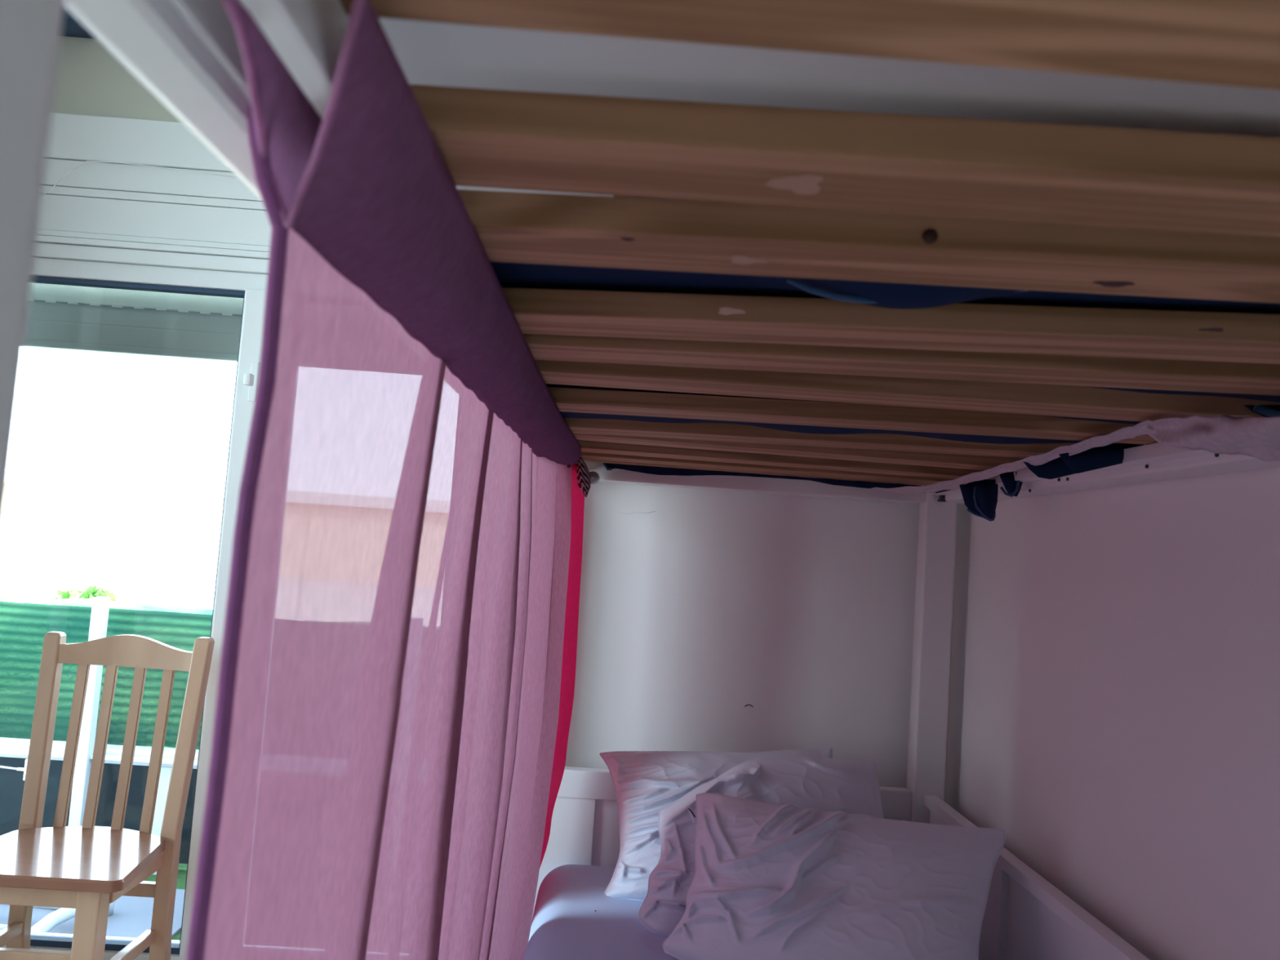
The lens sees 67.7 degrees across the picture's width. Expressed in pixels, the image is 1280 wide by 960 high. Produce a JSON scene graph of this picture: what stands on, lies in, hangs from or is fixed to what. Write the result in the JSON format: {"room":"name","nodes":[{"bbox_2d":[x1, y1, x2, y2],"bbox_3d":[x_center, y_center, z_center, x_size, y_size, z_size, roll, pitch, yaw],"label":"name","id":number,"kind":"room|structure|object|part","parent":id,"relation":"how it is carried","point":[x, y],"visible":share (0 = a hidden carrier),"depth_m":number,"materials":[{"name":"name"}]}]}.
{"room":"bedroom","nodes":[
{"label":"bedroom","id":0,"kind":"room"},
{"bbox_2d":[52,35,957,801],"bbox_3d":[-0.726,0.040,2.503,3.072,2.540,0.202,4,-4,-1],"label":"wall","id":1,"kind":"structure","parent":0,"point":[709,620],"depth_m":2.41,"materials":[{"name":"white paint"}]},
{"bbox_2d":[60,7,97,39],"bbox_3d":[-1.786,-1.211,2.417,0.780,0.085,0.090,4,-4,-1],"label":"trim","id":2,"kind":"structure","parent":1,"relation":"attached to","point":[72,26],"depth_m":2.42,"materials":[{"name":"blue"}]},
{"bbox_2d":[1,112,271,959],"bbox_3d":[-1.111,0.188,2.412,1.560,2.180,0.209,4,-4,-1],"label":"window","id":3,"kind":"structure","parent":1,"relation":"in","point":[148,244],"depth_m":2.42,"materials":[{"name":"white plastic"}]},
{"bbox_3d":[-1.179,1.181,2.346,1.360,0.065,0.090,4,-4,-1],"label":"frame","id":4,"kind":"part","parent":3,"relation":"part of","materials":[{"name":"white plastic"}]},
{"bbox_3d":[-1.241,-0.742,2.410,0.556,0.115,0.003,4,-4,-1],"label":"cord","id":5,"kind":"part","parent":3,"relation":"part of","materials":[{"name":"white plastic"}]},
{"bbox_3d":[-1.064,-0.505,2.468,1.360,0.045,0.090,4,-4,-1],"label":"frame","id":6,"kind":"part","parent":3,"relation":"part of","materials":[{"name":"white plastic"}]},
{"bbox_3d":[-0.966,-0.248,2.357,0.017,0.030,0.030,4,-4,-1],"label":"handle","id":7,"kind":"part","parent":3,"relation":"part of","materials":[{"name":"white plastic"}]},
{"bbox_3d":[-0.965,-0.246,2.388,0.020,0.100,0.011,4,-4,-1],"label":"handle plate","id":8,"kind":"part","parent":3,"relation":"part of","materials":[{"name":"white plastic"}]},
{"bbox_2d":[944,466,1279,959],"bbox_3d":[0.961,-0.051,-0.361,0.150,2.540,6.020,4,-4,-1],"label":"wall","id":9,"kind":"structure","parent":0,"point":[1114,704],"depth_m":1.56,"materials":[{"name":"white paint"}]},
{"bbox_3d":[-0.733,1.155,-0.568,3.372,0.120,6.170,4,-4,-1],"label":"floor","id":10,"kind":"structure","parent":0,"visible":0},
{"bbox_2d":[0,631,214,959],"bbox_3d":[-1.245,0.799,2.081,0.409,0.898,0.370,4,-4,-1],"label":"dining chair","id":11,"kind":"object","parent":10,"relation":"on","point":[86,868],"visible":1,"depth_m":2.20,"materials":[{"name":"brown wood"}]},
{"bbox_3d":[-1.413,0.803,2.221,0.057,0.888,0.082,4,-4,-1],"label":"leg","id":12,"kind":"part","parent":11,"relation":"part of","materials":[{"name":"brown wood"}]},
{"bbox_3d":[-1.245,0.809,2.063,0.409,0.024,0.336,4,-4,-1],"label":"seat","id":13,"kind":"part","parent":11,"relation":"part of","materials":[{"name":"wood"}]},
{"bbox_3d":[-1.124,1.034,1.929,0.046,0.426,0.045,4,-4,-1],"label":"leg","id":14,"kind":"part","parent":11,"relation":"part of","materials":[{"name":"brown wood"}]},
{"bbox_3d":[-1.221,0.407,2.275,0.318,0.074,0.032,4,-4,-1],"label":"rail","id":15,"kind":"part","parent":11,"relation":"part of","materials":[{"name":"brown wood"}]},
{"bbox_3d":[-1.077,0.822,2.229,0.050,0.898,0.082,4,-4,-1],"label":"leg","id":16,"kind":"part","parent":11,"relation":"part of","materials":[{"name":"brown wood"}]},
{"bbox_2d":[0,0,1279,959],"bbox_3d":[0.280,0.389,1.237,1.063,1.800,2.305,4,-4,-1],"label":"bunk bed","id":17,"kind":"object","parent":10,"relation":"on","point":[785,192],"visible":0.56,"depth_m":0.60,"materials":[{"name":"white paint"}]},
{"bbox_3d":[-0.187,0.280,0.157,0.063,1.800,0.063,4,-4,-1],"label":"post","id":18,"kind":"part","parent":17,"relation":"part of","materials":[{"name":"white paint"}]},
{"bbox_3d":[-0.197,-0.166,1.270,0.032,0.155,2.100,4,-4,-1],"label":"rail","id":19,"kind":"part","parent":17,"relation":"part of","materials":[{"name":"white paint"}]},
{"bbox_3d":[-0.178,-0.168,1.270,0.006,0.148,2.100,4,-4,-1],"label":"rail","id":20,"kind":"part","parent":17,"relation":"part of","materials":[{"name":"white paint"}]},
{"bbox_2d":[186,0,581,959],"bbox_3d":[-0.202,0.398,1.078,0.139,1.064,1.657,4,-4,-1],"label":"curtain","id":21,"kind":"object","parent":17,"relation":"hanging from","point":[387,712],"visible":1,"depth_m":0.63,"materials":[{"name":"fabric"}]},
{"bbox_2d":[539,463,584,867],"bbox_3d":[-0.228,0.474,2.056,0.072,1.050,0.407,3,-4,11],"label":"curtain","id":22,"kind":"object","parent":17,"relation":"hanging from","point":[571,616],"visible":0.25,"depth_m":2.21,"materials":[{"name":"fabric"}]},
{"bbox_2d":[577,456,591,497],"bbox_3d":[-0.131,-0.020,2.187,0.040,0.118,0.021,4,-4,-1],"label":"striped cloth","id":23,"kind":"object","parent":17,"relation":"attached to","point":[584,477],"visible":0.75,"depth_m":2.18,"materials":[{"name":"fabric"}]},
{"bbox_2d":[589,471,599,484],"bbox_3d":[-0.112,-0.005,2.273,0.032,0.032,0.062,4,-4,-1],"label":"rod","id":24,"kind":"object","parent":17,"relation":"attached to","point":[595,478],"visible":0.61,"depth_m":2.25,"materials":[{"name":"grey metal"}]},
{"bbox_2d":[523,864,679,959],"bbox_3d":[0.235,0.933,1.201,0.890,0.188,2.112,4,-4,-1],"label":"mattress","id":25,"kind":"object","parent":17,"relation":"on","point":[566,924],"visible":0.31,"depth_m":1.87,"materials":[{"name":"blue"}]},
{"bbox_2d":[599,746,832,901],"bbox_3d":[0.174,0.754,2.091,0.545,0.321,0.239,4,-4,-1],"label":"pillow","id":26,"kind":"object","parent":25,"relation":"on","point":[645,783],"visible":0.41,"depth_m":2.09,"materials":[{"name":"white fabric"}]},
{"bbox_2d":[638,755,884,936],"bbox_3d":[0.258,0.755,1.952,0.523,0.341,0.209,5,-4,-11],"label":"pillow","id":27,"kind":"object","parent":25,"relation":"on","point":[823,784],"visible":0.33,"depth_m":1.97,"materials":[{"name":"white fabric"}]},
{"bbox_2d":[662,792,1005,959],"bbox_3d":[0.351,0.746,1.690,0.609,0.272,0.302,3,-4,10],"label":"pillow","id":28,"kind":"object","parent":25,"relation":"on","point":[771,881],"visible":1,"depth_m":1.67,"materials":[{"name":"white fabric"}]},
{"bbox_3d":[0.208,0.749,2.295,0.889,0.065,0.034,4,-4,-1],"label":"rail","id":29,"kind":"part","parent":17,"relation":"part of","materials":[{"name":"white paint"}]},
{"bbox_3d":[0.193,0.979,2.281,0.889,0.405,0.015,4,-4,-1],"label":"panel","id":30,"kind":"part","parent":17,"relation":"part of","materials":[{"name":"white paint"}]},
{"bbox_3d":[0.251,-0.053,2.380,0.912,0.160,0.085,4,-4,-1],"label":"rail","id":31,"kind":"part","parent":17,"relation":"part of","materials":[{"name":"white paint"}]},
{"bbox_2d":[347,15,1279,201],"bbox_3d":[0.304,-0.199,1.256,0.934,0.144,2.160,4,-4,-1],"label":"mattress","id":32,"kind":"object","parent":17,"relation":"on","point":[427,53],"visible":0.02,"depth_m":0.47,"materials":[{"name":"grey fabric"}]},
{"bbox_2d":[489,261,1279,521],"bbox_3d":[0.320,-0.039,1.506,0.996,0.130,1.652,4,-4,-1],"label":"bedsheet","id":33,"kind":"object","parent":17,"relation":"on","point":[980,497],"visible":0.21,"depth_m":0.83,"materials":[{"name":"blue fabric"}]},
{"bbox_3d":[0.707,0.497,2.329,0.073,1.800,0.065,4,-4,-1],"label":"post","id":34,"kind":"part","parent":17,"relation":"part of","materials":[{"name":"white paint"}]},
{"bbox_3d":[0.715,0.893,1.196,0.011,0.390,2.150,4,-4,-1],"label":"panel","id":35,"kind":"part","parent":17,"relation":"part of","materials":[{"name":"white paint"}]},
{"bbox_3d":[0.723,0.690,1.210,0.030,0.024,2.150,4,-4,-1],"label":"rail","id":36,"kind":"part","parent":17,"relation":"part of","materials":[{"name":"white paint"}]},
{"bbox_2d":[871,414,1279,493],"bbox_3d":[0.622,-0.005,1.590,0.107,0.074,1.466,4,-4,-1],"label":"lining","id":37,"kind":"object","parent":17,"relation":"hanging from","point":[1258,437],"visible":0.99,"depth_m":1.09,"materials":[{"name":"white fabric"}]},
{"bbox_3d":[0.808,-0.097,1.268,0.076,0.157,2.150,4,-4,-1],"label":"rail","id":38,"kind":"part","parent":17,"relation":"part of","materials":[{"name":"white paint"}]},
{"label":"outside","id":39,"kind":"structure","parent":0,"visible":0},
{"bbox_2d":[0,555,216,609],"bbox_3d":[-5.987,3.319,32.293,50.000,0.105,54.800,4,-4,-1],"label":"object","id":40,"kind":"structure","parent":39,"point":[22,580],"depth_m":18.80,"materials":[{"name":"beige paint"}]},
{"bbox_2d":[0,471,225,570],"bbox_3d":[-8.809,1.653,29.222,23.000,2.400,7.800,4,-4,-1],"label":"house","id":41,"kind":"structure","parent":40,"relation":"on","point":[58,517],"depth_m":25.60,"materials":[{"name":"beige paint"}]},
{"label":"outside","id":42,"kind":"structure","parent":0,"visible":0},
{"bbox_2d":[143,863,187,940],"bbox_3d":[-3.458,2.117,13.143,22.000,0.100,21.300,4,-4,-1],"label":"lawn","id":43,"kind":"structure","parent":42,"point":[182,869],"depth_m":3.57,"materials":[{"name":"green plant"}]},
{"bbox_2d":[48,582,128,602],"bbox_3d":[-3.579,1.112,6.143,0.557,0.902,0.433,4,-4,-1],"label":"bush","id":44,"kind":"object","parent":43,"relation":"on","point":[90,592],"visible":0.1,"depth_m":6.12,"materials":[{"name":"green plant"}]},
{"bbox_2d":[0,888,185,937],"bbox_3d":[-2.437,1.404,2.963,1.870,0.020,0.960,4,-4,-1],"label":"paving","id":45,"kind":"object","parent":43,"relation":"on","point":[131,916],"depth_m":3.17,"materials":[{"name":"grey"}]},
{"bbox_2d":[0,902,114,933],"bbox_3d":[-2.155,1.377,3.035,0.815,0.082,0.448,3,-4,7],"label":"lounger","id":46,"kind":"object","parent":45,"relation":"on","point":[60,915],"visible":0.29,"depth_m":2.98,"materials":[{"name":"grey paint"}]},
{"bbox_2d":[0,596,213,875],"bbox_3d":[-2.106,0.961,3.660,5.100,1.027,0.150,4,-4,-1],"label":"balcony railing","id":47,"kind":"object","parent":43,"relation":"on","point":[24,626],"visible":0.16,"depth_m":3.71,"materials":[{"name":"green metal"}]},
{"bbox_2d":[0,759,27,780],"bbox_3d":[-2.458,1.030,3.470,0.550,0.092,0.025,4,-4,-1],"label":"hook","id":48,"kind":"object","parent":47,"relation":"attached to","point":[21,769],"visible":0.38,"depth_m":3.47,"materials":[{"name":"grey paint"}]},
{"bbox_3d":[-2.497,1.010,3.470,0.471,0.058,0.007,4,-4,-1],"label":"cord","id":49,"kind":"part","parent":48,"relation":"part of","materials":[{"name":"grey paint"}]},
{"bbox_3d":[-2.089,0.958,3.608,0.044,1.027,0.045,4,-4,-1],"label":"post","id":50,"kind":"part","parent":47,"relation":"part of","materials":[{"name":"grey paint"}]},
{"bbox_3d":[-2.111,1.043,3.611,5.100,0.014,0.035,4,-4,-1],"label":"rail","id":51,"kind":"part","parent":47,"relation":"part of","materials":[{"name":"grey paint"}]},
{"bbox_3d":[-2.113,1.047,3.668,5.100,0.054,0.080,4,-4,-1],"label":"rail","id":52,"kind":"part","parent":47,"relation":"part of","materials":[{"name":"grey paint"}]},
{"bbox_3d":[-1.825,1.293,3.639,0.060,0.400,0.040,4,-4,-1],"label":"post","id":53,"kind":"part","parent":47,"relation":"part of","materials":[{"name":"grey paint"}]}
]}

